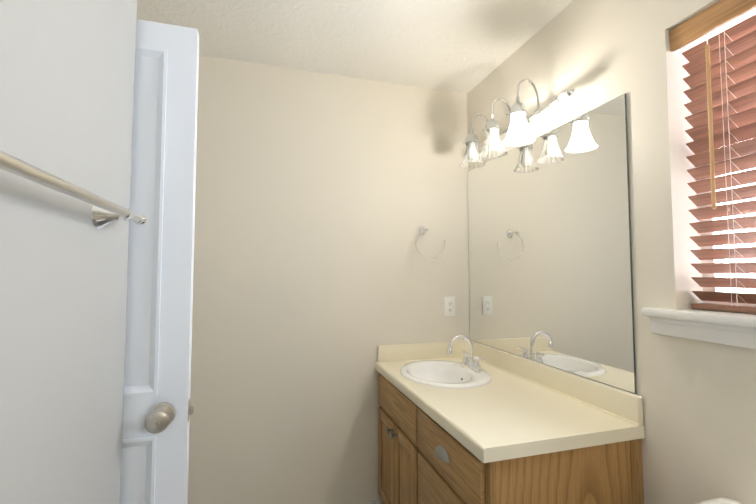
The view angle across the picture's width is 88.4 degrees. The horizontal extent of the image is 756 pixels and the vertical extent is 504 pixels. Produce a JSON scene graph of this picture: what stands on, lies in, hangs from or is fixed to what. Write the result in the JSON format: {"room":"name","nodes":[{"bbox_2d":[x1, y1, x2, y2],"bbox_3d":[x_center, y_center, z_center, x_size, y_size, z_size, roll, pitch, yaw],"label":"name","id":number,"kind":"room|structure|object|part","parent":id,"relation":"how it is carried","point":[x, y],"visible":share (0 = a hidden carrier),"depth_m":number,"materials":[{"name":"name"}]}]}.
{"room":"bathroom","nodes":[
{"label":"bathroom","id":0,"kind":"room"},
{"bbox_2d":[0,0,136,503],"bbox_3d":[-0.405,0.108,-0.058,0.120,2.440,2.210,1,-3,-16],"label":"wall","id":1,"kind":"structure","parent":0,"point":[67,72],"depth_m":0.69,"materials":[{"name":"beige paint"}]},
{"bbox_2d":[0,151,146,229],"bbox_3d":[-0.485,-0.092,0.562,0.070,0.062,0.796,1,-3,-16],"label":"towel bar","id":2,"kind":"object","parent":1,"relation":"attached to","point":[104,212],"visible":1,"depth_m":0.61,"materials":[{"name":"grey metal"}]},
{"bbox_2d":[120,19,198,503],"bbox_3d":[-0.885,0.361,0.970,0.776,2.018,0.182,1,-3,-16],"label":"door","id":3,"kind":"structure","parent":1,"relation":"in","point":[158,408],"depth_m":1.06,"materials":[{"name":"white wood"}]},
{"bbox_2d":[188,55,469,503],"bbox_3d":[-0.534,0.223,2.116,2.540,2.440,0.160,1,-3,-16],"label":"wall","id":4,"kind":"structure","parent":0,"point":[320,200],"depth_m":2.08,"materials":[{"name":"beige paint"}]},
{"bbox_2d":[359,500,379,503],"bbox_3d":[-0.781,1.390,1.890,1.650,0.085,0.013,1,-3,-16],"label":"baseboard","id":5,"kind":"structure","parent":4,"relation":"attached to","point":[375,502],"depth_m":2.11,"materials":[{"name":"white"}]},
{"bbox_2d":[415,226,445,259],"bbox_3d":[0.302,-0.053,2.250,0.190,0.198,0.083,1,-3,-16],"label":"towel ring","id":6,"kind":"object","parent":4,"relation":"attached to","point":[421,229],"visible":0.98,"depth_m":2.25,"materials":[{"name":"silver metal"}]},
{"bbox_2d":[444,297,454,315],"bbox_3d":[0.426,0.323,2.305,0.070,0.114,0.009,1,-3,-16],"label":"electrical outlet","id":7,"kind":"object","parent":4,"relation":"attached to","point":[449,306],"visible":1,"depth_m":2.30,"materials":[{"name":"white plastic"}]},
{"bbox_2d":[137,0,572,93],"bbox_3d":[-0.067,-1.109,0.596,2.540,0.060,3.470,1,-3,-16],"label":"ceiling","id":8,"kind":"structure","parent":0,"point":[463,46],"depth_m":1.80,"materials":[{"name":"white paint"}]},
{"bbox_2d":[467,0,755,503],"bbox_3d":[1.097,0.152,0.789,0.160,2.440,3.310,1,-3,-16],"label":"wall","id":9,"kind":"structure","parent":0,"point":[699,418],"depth_m":1.23,"materials":[{"name":"beige paint"}]},
{"bbox_2d":[461,79,574,168],"bbox_3d":[0.591,-0.597,1.849,0.236,0.278,0.774,1,-3,-16],"label":"sconce","id":10,"kind":"object","parent":9,"relation":"attached to","point":[494,124],"depth_m":1.73,"materials":[{"name":"white glass"}]},
{"bbox_3d":[0.541,-0.521,1.830,0.132,0.125,0.512,1,-3,-16],"label":"vanity light sconce shade","id":11,"kind":"part","parent":10,"relation":"part of","materials":[{"name":"white glass"}]},
{"bbox_2d":[468,93,636,393],"bbox_3d":[0.704,-0.011,1.837,0.005,1.022,1.084,1,-3,-16],"label":"mirror","id":12,"kind":"object","parent":9,"relation":"attached to","point":[550,255],"visible":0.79,"depth_m":1.62,"materials":[{"name":"grey mirror"}]},
{"bbox_2d":[641,307,755,348],"bbox_3d":[0.975,0.207,1.053,0.153,0.080,0.440,1,-3,-16],"label":"window sill","id":13,"kind":"structure","parent":9,"relation":"attached to","point":[729,328],"depth_m":1.07,"materials":[{"name":"white wood"}]},
{"bbox_2d":[698,151,755,306],"bbox_3d":[1.068,-0.266,1.105,0.040,0.875,0.270,1,-3,-16],"label":"window","id":14,"kind":"structure","parent":9,"relation":"in","point":[713,289],"depth_m":1.19,"materials":[{"name":"white"}]},
{"bbox_2d":[670,0,755,313],"bbox_3d":[0.996,-0.267,1.084,0.096,0.867,0.262,1,-3,-16],"label":"window blind","id":15,"kind":"object","parent":14,"relation":"attached to","point":[717,41],"visible":1,"depth_m":1.12,"materials":[{"name":"brown wood"}]},
{"bbox_3d":[-0.067,1.387,0.464,2.540,0.060,3.470,1,-3,-16],"label":"floor","id":16,"kind":"structure","parent":0,"visible":0},
{"bbox_2d":[375,334,644,503],"bbox_3d":[0.424,0.909,1.658,0.613,1.021,1.182,1,-3,-16],"label":"bathroom vanity","id":17,"kind":"object","parent":16,"relation":"on","point":[467,421],"visible":1,"depth_m":1.37,"materials":[{"name":"brown wood"}]},
{"bbox_2d":[693,498,742,503],"bbox_3d":[0.652,0.994,0.679,0.714,0.748,0.501,1,-3,-16],"label":"toilet","id":18,"kind":"object","parent":16,"relation":"on","point":[721,501],"visible":0.95,"depth_m":0.99,"materials":[{"name":"white ceramic"}]},
{"label":"outside","id":19,"kind":"structure","parent":0,"visible":0},
{"bbox_2d":[719,140,755,292],"bbox_3d":[1.380,-0.308,1.163,0.001,2.600,2.800,1,-3,-16],"label":"sky","id":20,"kind":"structure","parent":19,"point":[741,290],"depth_m":1.40,"materials":[{"name":"white"}]}
]}

